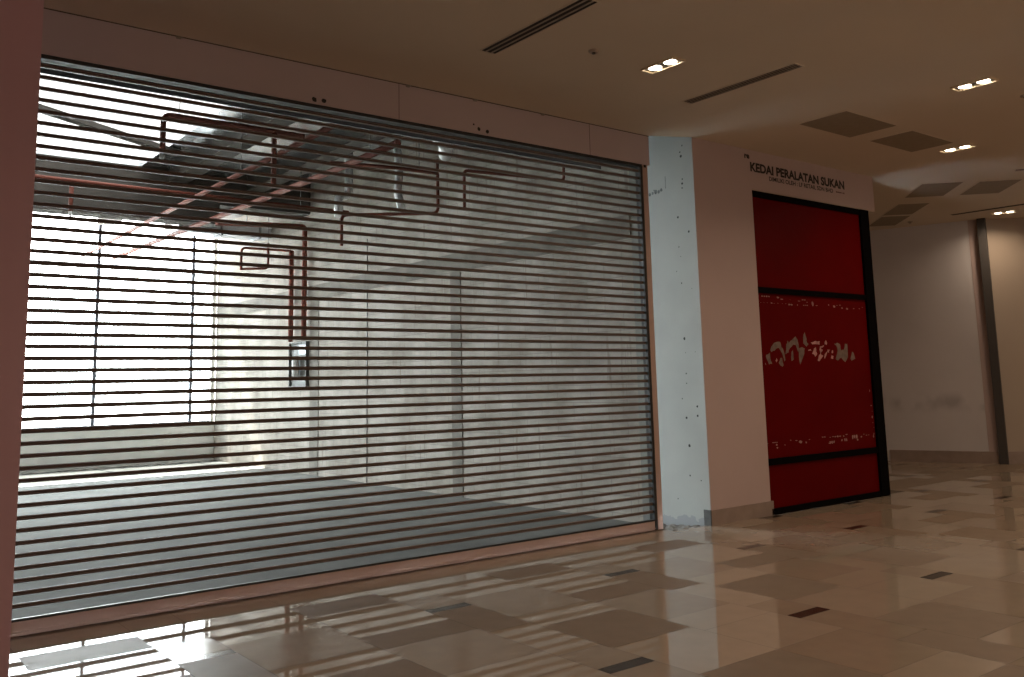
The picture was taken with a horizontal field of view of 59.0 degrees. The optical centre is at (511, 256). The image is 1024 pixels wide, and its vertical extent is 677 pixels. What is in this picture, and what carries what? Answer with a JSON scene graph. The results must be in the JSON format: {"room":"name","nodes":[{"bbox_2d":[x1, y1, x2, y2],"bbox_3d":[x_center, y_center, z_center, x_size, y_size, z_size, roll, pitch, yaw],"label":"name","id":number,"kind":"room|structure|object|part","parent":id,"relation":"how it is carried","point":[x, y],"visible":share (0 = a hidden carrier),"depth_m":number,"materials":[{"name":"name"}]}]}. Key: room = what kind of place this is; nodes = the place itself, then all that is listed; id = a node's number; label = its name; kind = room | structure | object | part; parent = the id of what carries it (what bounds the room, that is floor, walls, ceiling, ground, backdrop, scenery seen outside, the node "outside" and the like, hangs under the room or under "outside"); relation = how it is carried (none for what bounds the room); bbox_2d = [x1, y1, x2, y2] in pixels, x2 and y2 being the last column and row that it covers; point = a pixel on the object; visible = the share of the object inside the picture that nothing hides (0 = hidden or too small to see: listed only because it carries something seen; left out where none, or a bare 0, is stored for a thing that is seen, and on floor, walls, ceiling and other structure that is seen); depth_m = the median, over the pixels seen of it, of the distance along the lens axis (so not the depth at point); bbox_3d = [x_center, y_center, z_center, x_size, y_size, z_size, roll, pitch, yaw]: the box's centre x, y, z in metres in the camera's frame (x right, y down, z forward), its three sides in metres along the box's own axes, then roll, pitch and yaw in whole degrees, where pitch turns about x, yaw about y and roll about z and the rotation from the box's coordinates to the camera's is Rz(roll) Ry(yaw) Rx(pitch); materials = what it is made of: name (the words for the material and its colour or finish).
{"room":"shopping mall","nodes":[
{"label":"shopping mall","id":0,"kind":"room"},
{"bbox_2d":[0,0,43,676],"bbox_3d":[-4.446,0.063,3.838,4.235,4.150,0.350,5,-10,-37],"label":"wall","id":1,"kind":"structure","parent":0,"point":[21,21],"depth_m":4.98,"materials":[{"name":"paint"}]},
{"bbox_2d":[41,7,649,165],"bbox_3d":[-2.646,-1.496,6.733,10.390,0.334,0.112,5,-10,-37],"label":"wall","id":2,"kind":"structure","parent":0,"point":[67,35],"depth_m":7.45,"materials":[{"name":"paint"}]},
{"bbox_2d":[11,54,662,636],"bbox_3d":[-1.282,0.568,7.569,6.845,4.057,0.267,5,-10,-37],"label":"roller shutter","id":3,"kind":"object","parent":2,"relation":"attached to","point":[274,345],"visible":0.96,"depth_m":7.15,"materials":[{"name":"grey metal"}]},
{"bbox_3d":[-1.232,2.344,7.213,6.734,0.059,0.001,5,-10,-37],"label":"clear panel","id":4,"kind":"part","parent":3,"relation":"part of","materials":[{"name":"clear plastic"}]},
{"bbox_3d":[-1.237,2.114,7.246,6.734,0.059,0.001,5,-10,-37],"label":"clear panel","id":5,"kind":"part","parent":3,"relation":"part of","materials":[{"name":"clear plastic"}]},
{"bbox_3d":[-1.236,2.191,7.235,6.734,0.059,0.001,5,-10,-37],"label":"clear panel","id":6,"kind":"part","parent":3,"relation":"part of","materials":[{"name":"clear plastic"}]},
{"bbox_3d":[-1.234,2.267,7.224,6.734,0.059,0.001,5,-10,-37],"label":"clear panel","id":7,"kind":"part","parent":3,"relation":"part of","materials":[{"name":"clear plastic"}]},
{"bbox_3d":[-1.228,2.425,7.199,6.734,0.066,0.001,5,-10,-37],"label":"clear panel","id":8,"kind":"part","parent":3,"relation":"part of","materials":[{"name":"clear plastic"}]},
{"bbox_3d":[-1.242,1.884,7.278,6.734,0.059,0.001,5,-10,-37],"label":"clear panel","id":9,"kind":"part","parent":3,"relation":"part of","materials":[{"name":"clear plastic"}]},
{"bbox_3d":[-1.241,1.961,7.268,6.734,0.059,0.001,5,-10,-37],"label":"clear panel","id":10,"kind":"part","parent":3,"relation":"part of","materials":[{"name":"clear plastic"}]},
{"bbox_3d":[-1.239,2.038,7.257,6.734,0.059,0.001,5,-10,-37],"label":"clear panel","id":11,"kind":"part","parent":3,"relation":"part of","materials":[{"name":"clear plastic"}]},
{"bbox_3d":[-1.248,1.653,7.311,6.734,0.059,0.001,5,-10,-37],"label":"clear panel","id":12,"kind":"part","parent":3,"relation":"part of","materials":[{"name":"clear plastic"}]},
{"bbox_3d":[-1.246,1.730,7.300,6.734,0.059,0.001,5,-10,-37],"label":"clear panel","id":13,"kind":"part","parent":3,"relation":"part of","materials":[{"name":"clear plastic"}]},
{"bbox_3d":[-1.244,1.807,7.289,6.734,0.059,0.001,5,-10,-37],"label":"clear panel","id":14,"kind":"part","parent":3,"relation":"part of","materials":[{"name":"clear plastic"}]},
{"bbox_3d":[-1.253,1.421,7.344,6.734,0.059,0.001,5,-10,-37],"label":"clear panel","id":15,"kind":"part","parent":3,"relation":"part of","materials":[{"name":"clear plastic"}]},
{"bbox_3d":[-1.251,1.498,7.333,6.734,0.059,0.001,5,-10,-37],"label":"clear panel","id":16,"kind":"part","parent":3,"relation":"part of","materials":[{"name":"clear plastic"}]},
{"bbox_3d":[-1.249,1.575,7.322,6.734,0.059,0.001,5,-10,-37],"label":"clear panel","id":17,"kind":"part","parent":3,"relation":"part of","materials":[{"name":"clear plastic"}]},
{"bbox_3d":[-1.262,1.032,7.399,6.734,0.059,0.001,5,-10,-37],"label":"clear panel","id":18,"kind":"part","parent":3,"relation":"part of","materials":[{"name":"clear plastic"}]},
{"bbox_3d":[-1.258,1.188,7.377,6.734,0.059,0.001,5,-10,-37],"label":"clear panel","id":19,"kind":"part","parent":3,"relation":"part of","materials":[{"name":"clear plastic"}]},
{"bbox_3d":[-1.256,1.265,7.366,6.734,0.059,0.001,5,-10,-37],"label":"clear panel","id":20,"kind":"part","parent":3,"relation":"part of","materials":[{"name":"clear plastic"}]},
{"bbox_3d":[-1.255,1.343,7.355,6.734,0.059,0.001,5,-10,-37],"label":"clear panel","id":21,"kind":"part","parent":3,"relation":"part of","materials":[{"name":"clear plastic"}]},
{"bbox_3d":[-1.267,0.797,7.432,6.734,0.059,0.001,5,-10,-37],"label":"clear panel","id":22,"kind":"part","parent":3,"relation":"part of","materials":[{"name":"clear plastic"}]},
{"bbox_3d":[-1.264,0.954,7.410,6.734,0.059,0.001,5,-10,-37],"label":"clear panel","id":23,"kind":"part","parent":3,"relation":"part of","materials":[{"name":"clear plastic"}]},
{"bbox_3d":[-1.260,1.110,7.388,6.734,0.059,0.001,5,-10,-37],"label":"clear panel","id":24,"kind":"part","parent":3,"relation":"part of","materials":[{"name":"clear plastic"}]},
{"bbox_3d":[-1.269,0.719,7.443,6.734,0.059,0.001,5,-10,-37],"label":"clear panel","id":25,"kind":"part","parent":3,"relation":"part of","materials":[{"name":"clear plastic"}]},
{"bbox_3d":[-1.265,0.876,7.421,6.734,0.059,0.001,5,-10,-37],"label":"clear panel","id":26,"kind":"part","parent":3,"relation":"part of","materials":[{"name":"clear plastic"}]},
{"bbox_3d":[-1.274,0.484,7.476,6.734,0.059,0.001,5,-10,-37],"label":"clear panel","id":27,"kind":"part","parent":3,"relation":"part of","materials":[{"name":"clear plastic"}]},
{"bbox_3d":[-1.272,0.562,7.465,6.734,0.059,0.001,5,-10,-37],"label":"clear panel","id":28,"kind":"part","parent":3,"relation":"part of","materials":[{"name":"clear plastic"}]},
{"bbox_3d":[-1.271,0.641,7.454,6.734,0.059,0.001,5,-10,-37],"label":"clear panel","id":29,"kind":"part","parent":3,"relation":"part of","materials":[{"name":"clear plastic"}]},
{"bbox_3d":[-1.281,0.168,7.521,6.734,0.059,0.001,5,-10,-37],"label":"clear panel","id":30,"kind":"part","parent":3,"relation":"part of","materials":[{"name":"clear plastic"}]},
{"bbox_3d":[-1.280,0.247,7.510,6.734,0.059,0.001,5,-10,-37],"label":"clear panel","id":31,"kind":"part","parent":3,"relation":"part of","materials":[{"name":"clear plastic"}]},
{"bbox_3d":[-1.278,0.326,7.499,6.734,0.059,0.001,5,-10,-37],"label":"clear panel","id":32,"kind":"part","parent":3,"relation":"part of","materials":[{"name":"clear plastic"}]},
{"bbox_3d":[-1.276,0.405,7.488,6.734,0.059,0.001,5,-10,-37],"label":"clear panel","id":33,"kind":"part","parent":3,"relation":"part of","materials":[{"name":"clear plastic"}]},
{"bbox_3d":[-1.287,-0.069,7.555,6.734,0.059,0.001,5,-10,-37],"label":"clear panel","id":34,"kind":"part","parent":3,"relation":"part of","materials":[{"name":"clear plastic"}]},
{"bbox_3d":[-1.285,0.010,7.543,6.734,0.059,0.001,5,-10,-37],"label":"clear panel","id":35,"kind":"part","parent":3,"relation":"part of","materials":[{"name":"clear plastic"}]},
{"bbox_3d":[-1.283,0.089,7.532,6.734,0.059,0.001,5,-10,-37],"label":"clear panel","id":36,"kind":"part","parent":3,"relation":"part of","materials":[{"name":"clear plastic"}]},
{"bbox_3d":[-1.296,-0.467,7.611,6.734,0.059,0.001,5,-10,-37],"label":"clear panel","id":37,"kind":"part","parent":3,"relation":"part of","materials":[{"name":"clear plastic"}]},
{"bbox_3d":[-1.292,-0.308,7.588,6.734,0.059,0.001,5,-10,-37],"label":"clear panel","id":38,"kind":"part","parent":3,"relation":"part of","materials":[{"name":"clear plastic"}]},
{"bbox_3d":[-1.290,-0.228,7.577,6.734,0.059,0.001,5,-10,-37],"label":"clear panel","id":39,"kind":"part","parent":3,"relation":"part of","materials":[{"name":"clear plastic"}]},
{"bbox_3d":[-1.289,-0.149,7.566,6.734,0.059,0.001,5,-10,-37],"label":"clear panel","id":40,"kind":"part","parent":3,"relation":"part of","materials":[{"name":"clear plastic"}]},
{"bbox_3d":[-1.301,-0.707,7.645,6.734,0.059,0.001,5,-10,-37],"label":"clear panel","id":41,"kind":"part","parent":3,"relation":"part of","materials":[{"name":"clear plastic"}]},
{"bbox_3d":[-1.298,-0.547,7.622,6.734,0.059,0.001,5,-10,-37],"label":"clear panel","id":42,"kind":"part","parent":3,"relation":"part of","materials":[{"name":"clear plastic"}]},
{"bbox_3d":[-1.294,-0.387,7.600,6.734,0.059,0.001,5,-10,-37],"label":"clear panel","id":43,"kind":"part","parent":3,"relation":"part of","materials":[{"name":"clear plastic"}]},
{"bbox_3d":[-1.307,-0.947,7.679,6.734,0.059,0.001,5,-10,-37],"label":"clear panel","id":44,"kind":"part","parent":3,"relation":"part of","materials":[{"name":"clear plastic"}]},
{"bbox_3d":[-1.305,-0.867,7.668,6.734,0.059,0.001,5,-10,-37],"label":"clear panel","id":45,"kind":"part","parent":3,"relation":"part of","materials":[{"name":"clear plastic"}]},
{"bbox_3d":[-1.303,-0.787,7.656,6.734,0.059,0.001,5,-10,-37],"label":"clear panel","id":46,"kind":"part","parent":3,"relation":"part of","materials":[{"name":"clear plastic"}]},
{"bbox_3d":[-1.299,-0.627,7.634,6.734,0.059,0.001,5,-10,-37],"label":"clear panel","id":47,"kind":"part","parent":3,"relation":"part of","materials":[{"name":"clear plastic"}]},
{"bbox_3d":[-1.312,-1.189,7.713,6.734,0.059,0.001,5,-10,-37],"label":"clear panel","id":48,"kind":"part","parent":3,"relation":"part of","materials":[{"name":"clear plastic"}]},
{"bbox_3d":[-1.310,-1.108,7.702,6.734,0.059,0.001,5,-10,-37],"label":"clear panel","id":49,"kind":"part","parent":3,"relation":"part of","materials":[{"name":"clear plastic"}]},
{"bbox_3d":[-1.309,-1.028,7.690,6.734,0.059,0.001,5,-10,-37],"label":"clear panel","id":50,"kind":"part","parent":3,"relation":"part of","materials":[{"name":"clear plastic"}]},
{"bbox_3d":[1.448,0.906,9.548,0.073,3.815,0.095,5,-10,-37],"label":"guide rail","id":51,"kind":"part","parent":3,"relation":"part of","materials":[{"name":"metal"}]},
{"bbox_2d":[8,461,1023,676],"bbox_3d":[4.379,2.388,6.867,22.200,0.001,17.518,5,-10,-37],"label":"floor","id":52,"kind":"structure","parent":0,"point":[925,578],"depth_m":5.99,"materials":[{"name":"beige tile"}]},
{"bbox_2d":[44,0,1023,230],"bbox_3d":[4.158,-1.704,7.613,22.200,0.020,17.100,5,-10,-37],"label":"ceiling","id":53,"kind":"structure","parent":0,"point":[898,62],"depth_m":7.55,"materials":[{"name":"white paint"}]},
{"bbox_2d":[479,0,599,54],"bbox_3d":[0.180,-1.716,6.796,0.160,0.007,1.240,5,-10,-37],"label":"ceiling vent","id":54,"kind":"object","parent":53,"relation":"in","point":[575,7],"visible":1,"depth_m":6.76,"materials":[{"name":"black metal"}]},
{"bbox_2d":[588,49,598,54],"bbox_3d":[0.658,-1.645,7.293,0.084,0.030,0.084,5,-10,-37],"label":"smoke detector","id":55,"kind":"object","parent":53,"relation":"attached to","point":[591,51],"visible":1,"depth_m":7.27,"materials":[{"name":"beige plastic"}]},
{"bbox_2d":[641,56,684,73],"bbox_3d":[1.275,-1.615,7.655,0.150,0.016,0.370,5,-10,-37],"label":"recessed light","id":56,"kind":"object","parent":53,"relation":"in","point":[672,61],"visible":1,"depth_m":7.65,"materials":[{"name":"beige"}]},
{"bbox_2d":[682,63,804,103],"bbox_3d":[2.072,-1.557,8.224,0.140,0.007,1.270,5,-10,-37],"label":"ceiling vent","id":57,"kind":"object","parent":53,"relation":"in","point":[794,66],"visible":1,"depth_m":8.18,"materials":[{"name":"black metal"}]},
{"bbox_2d":[798,110,898,137],"bbox_3d":[3.569,-1.396,9.605,0.976,0.006,0.586,5,-10,-37],"label":"ceiling panel","id":58,"kind":"object","parent":53,"relation":"attached to","point":[846,123],"visible":1,"depth_m":9.58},
{"bbox_2d":[869,215,911,226],"bbox_3d":[6.513,-0.608,15.649,0.496,0.006,0.996,-2,-8,8],"label":"ceiling panel","id":59,"kind":"object","parent":53,"relation":"attached to","point":[884,220],"visible":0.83,"depth_m":15.59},
{"bbox_2d":[881,202,930,215],"bbox_3d":[6.338,-0.756,14.576,0.496,0.006,0.996,-2,-8,8],"label":"ceiling panel","id":60,"kind":"object","parent":53,"relation":"attached to","point":[911,208],"visible":1,"depth_m":14.55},
{"bbox_2d":[869,130,954,151],"bbox_3d":[4.579,-1.312,10.362,0.936,0.006,0.536,5,-10,-37],"label":"ceiling panel","id":61,"kind":"object","parent":53,"relation":"attached to","point":[912,140],"visible":1,"depth_m":10.33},
{"bbox_2d":[904,181,964,197],"bbox_3d":[6.096,-0.959,13.103,0.576,0.006,0.986,-3,-8,10],"label":"ceiling panel","id":62,"kind":"object","parent":53,"relation":"attached to","point":[929,189],"visible":1,"depth_m":13.05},
{"bbox_2d":[939,144,975,152],"bbox_3d":[5.264,-1.275,10.699,0.150,0.016,0.370,5,-10,-37],"label":"recessed light","id":63,"kind":"object","parent":53,"relation":"in","point":[961,147],"visible":1,"depth_m":10.71,"materials":[{"name":"beige"}]},
{"bbox_2d":[950,76,998,91],"bbox_3d":[4.260,-1.586,8.339,0.150,0.016,0.370,5,-10,-37],"label":"recessed light","id":64,"kind":"object","parent":53,"relation":"in","point":[987,80],"visible":1,"depth_m":8.34,"materials":[{"name":"beige"}]},
{"bbox_2d":[949,203,1023,215],"bbox_3d":[8.064,-0.817,14.425,0.150,0.005,2.100,6,-11,-41],"label":"ceiling vent","id":65,"kind":"object","parent":53,"relation":"in","point":[1022,203],"visible":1,"depth_m":14.76,"materials":[{"name":"black metal"}]},
{"bbox_2d":[959,179,1022,194],"bbox_3d":[6.868,-0.990,13.007,0.576,0.006,0.956,-3,-8,10],"label":"ceiling panel","id":66,"kind":"object","parent":53,"relation":"attached to","point":[996,186],"visible":1,"depth_m":12.96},
{"bbox_2d":[991,210,1016,214],"bbox_3d":[8.171,-0.728,15.032,0.370,0.016,0.150,-7,-10,35],"label":"recessed light","id":67,"kind":"object","parent":53,"relation":"in","point":[1011,211],"visible":1,"depth_m":15.04,"materials":[{"name":"beige"}]},
{"bbox_2d":[647,136,710,525],"bbox_3d":[1.758,0.228,10.176,0.122,5.480,0.980,5,-10,-37],"label":"pillar","id":68,"kind":"structure","parent":0,"point":[685,487],"depth_m":9.93,"materials":[{"name":"white"}]},
{"bbox_2d":[663,523,699,530],"bbox_3d":[1.638,2.862,9.528,0.500,0.067,0.780,5,-10,-37],"label":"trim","id":69,"kind":"structure","parent":68,"relation":"attached to","point":[672,527],"depth_m":9.50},
{"bbox_2d":[692,137,874,509],"bbox_3d":[3.392,0.878,10.857,3.619,4.150,0.210,5,-10,-37],"label":"wall pillar","id":70,"kind":"structure","parent":0,"point":[724,182],"depth_m":10.03,"materials":[{"name":"paint"}]},
{"bbox_2d":[704,501,773,525],"bbox_3d":[2.454,2.757,9.734,1.063,0.158,0.092,5,-10,-37],"label":"baseboard","id":71,"kind":"structure","parent":70,"relation":"attached to","point":[764,509],"depth_m":9.64,"materials":[{"name":"stone"}]},
{"bbox_2d":[744,154,844,193],"bbox_3d":[3.500,-0.991,11.103,2.028,0.270,0.001,5,-10,-37],"label":"sign lettering","id":72,"kind":"object","parent":70,"relation":"attached to","point":[747,155],"visible":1,"depth_m":11.06,"materials":[{"name":"black plastic"}]},
{"bbox_2d":[752,190,890,514],"bbox_3d":[3.758,1.135,11.012,2.426,3.666,0.110,5,-10,-37],"label":"shopfront","id":73,"kind":"object","parent":70,"relation":"attached to","point":[827,444],"visible":1,"depth_m":10.94,"materials":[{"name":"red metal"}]},
{"bbox_3d":[3.674,-0.096,11.125,2.230,1.060,0.018,5,-10,-37],"label":"red panel","id":74,"kind":"part","parent":73,"relation":"part of","materials":[{"name":"red"}]},
{"bbox_3d":[3.708,1.415,10.911,2.230,1.868,0.018,5,-10,-37],"label":"red panel","id":75,"kind":"part","parent":73,"relation":"part of","materials":[{"name":"red glass"}]},
{"bbox_3d":[3.736,2.642,10.737,2.230,0.472,0.018,5,-10,-37],"label":"red panel","id":76,"kind":"part","parent":73,"relation":"part of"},
{"bbox_3d":[4.642,1.211,11.691,0.193,3.666,0.110,5,-10,-37],"label":"frame post","id":77,"kind":"part","parent":73,"relation":"part of","materials":[{"name":"black metal"}]},
{"bbox_2d":[870,221,988,460],"bbox_3d":[6.213,1.377,16.803,4.797,4.700,0.200,-7,-10,33],"label":"wall","id":78,"kind":"structure","parent":0,"point":[930,362],"depth_m":15.93,"materials":[{"name":"paint"}]},
{"bbox_2d":[890,450,999,463],"bbox_3d":[7.426,3.450,15.585,1.707,0.200,0.045,-7,-10,33],"label":"baseboard","id":79,"kind":"structure","parent":78,"relation":"attached to","point":[978,457],"depth_m":15.54,"materials":[{"name":"stone"}]},
{"bbox_2d":[967,220,997,451],"bbox_3d":[8.058,1.425,15.470,0.140,4.150,0.050,-7,-10,33],"label":"trim","id":80,"kind":"structure","parent":78,"relation":"attached to","point":[972,224],"depth_m":15.46,"materials":[{"name":"paint"}]},
{"bbox_2d":[976,218,1023,461],"bbox_3d":[10.027,1.089,15.379,3.857,4.700,0.200,-2,-8,5],"label":"wall","id":81,"kind":"structure","parent":0,"point":[1005,236],"depth_m":15.44,"materials":[{"name":"paint"}]},
{"bbox_2d":[976,218,1008,464],"bbox_3d":[8.152,1.406,15.350,0.130,4.150,0.120,-7,-10,33],"label":"trim","id":82,"kind":"structure","parent":81,"relation":"attached to","point":[981,222],"depth_m":15.29,"materials":[{"name":"grey"}]},
{"bbox_2d":[1008,451,1023,463],"bbox_3d":[10.128,3.299,14.950,3.737,0.200,0.020,-2,-8,5],"label":"baseboard","id":83,"kind":"structure","parent":81,"relation":"attached to","point":[1015,457],"depth_m":15.09,"materials":[{"name":"stone"}]},
{"bbox_3d":[-5.830,3.582,12.748,8.750,0.100,14.551,5,-10,-37],"label":"floor","id":84,"kind":"structure","parent":0,"visible":0},
{"bbox_2d":[10,529,663,640],"bbox_3d":[-2.542,2.468,6.105,10.330,0.058,0.129,5,-10,-37],"label":"trim","id":85,"kind":"structure","parent":84,"relation":"on","point":[509,555],"depth_m":6.79,"materials":[{"name":"metal"}]}
]}

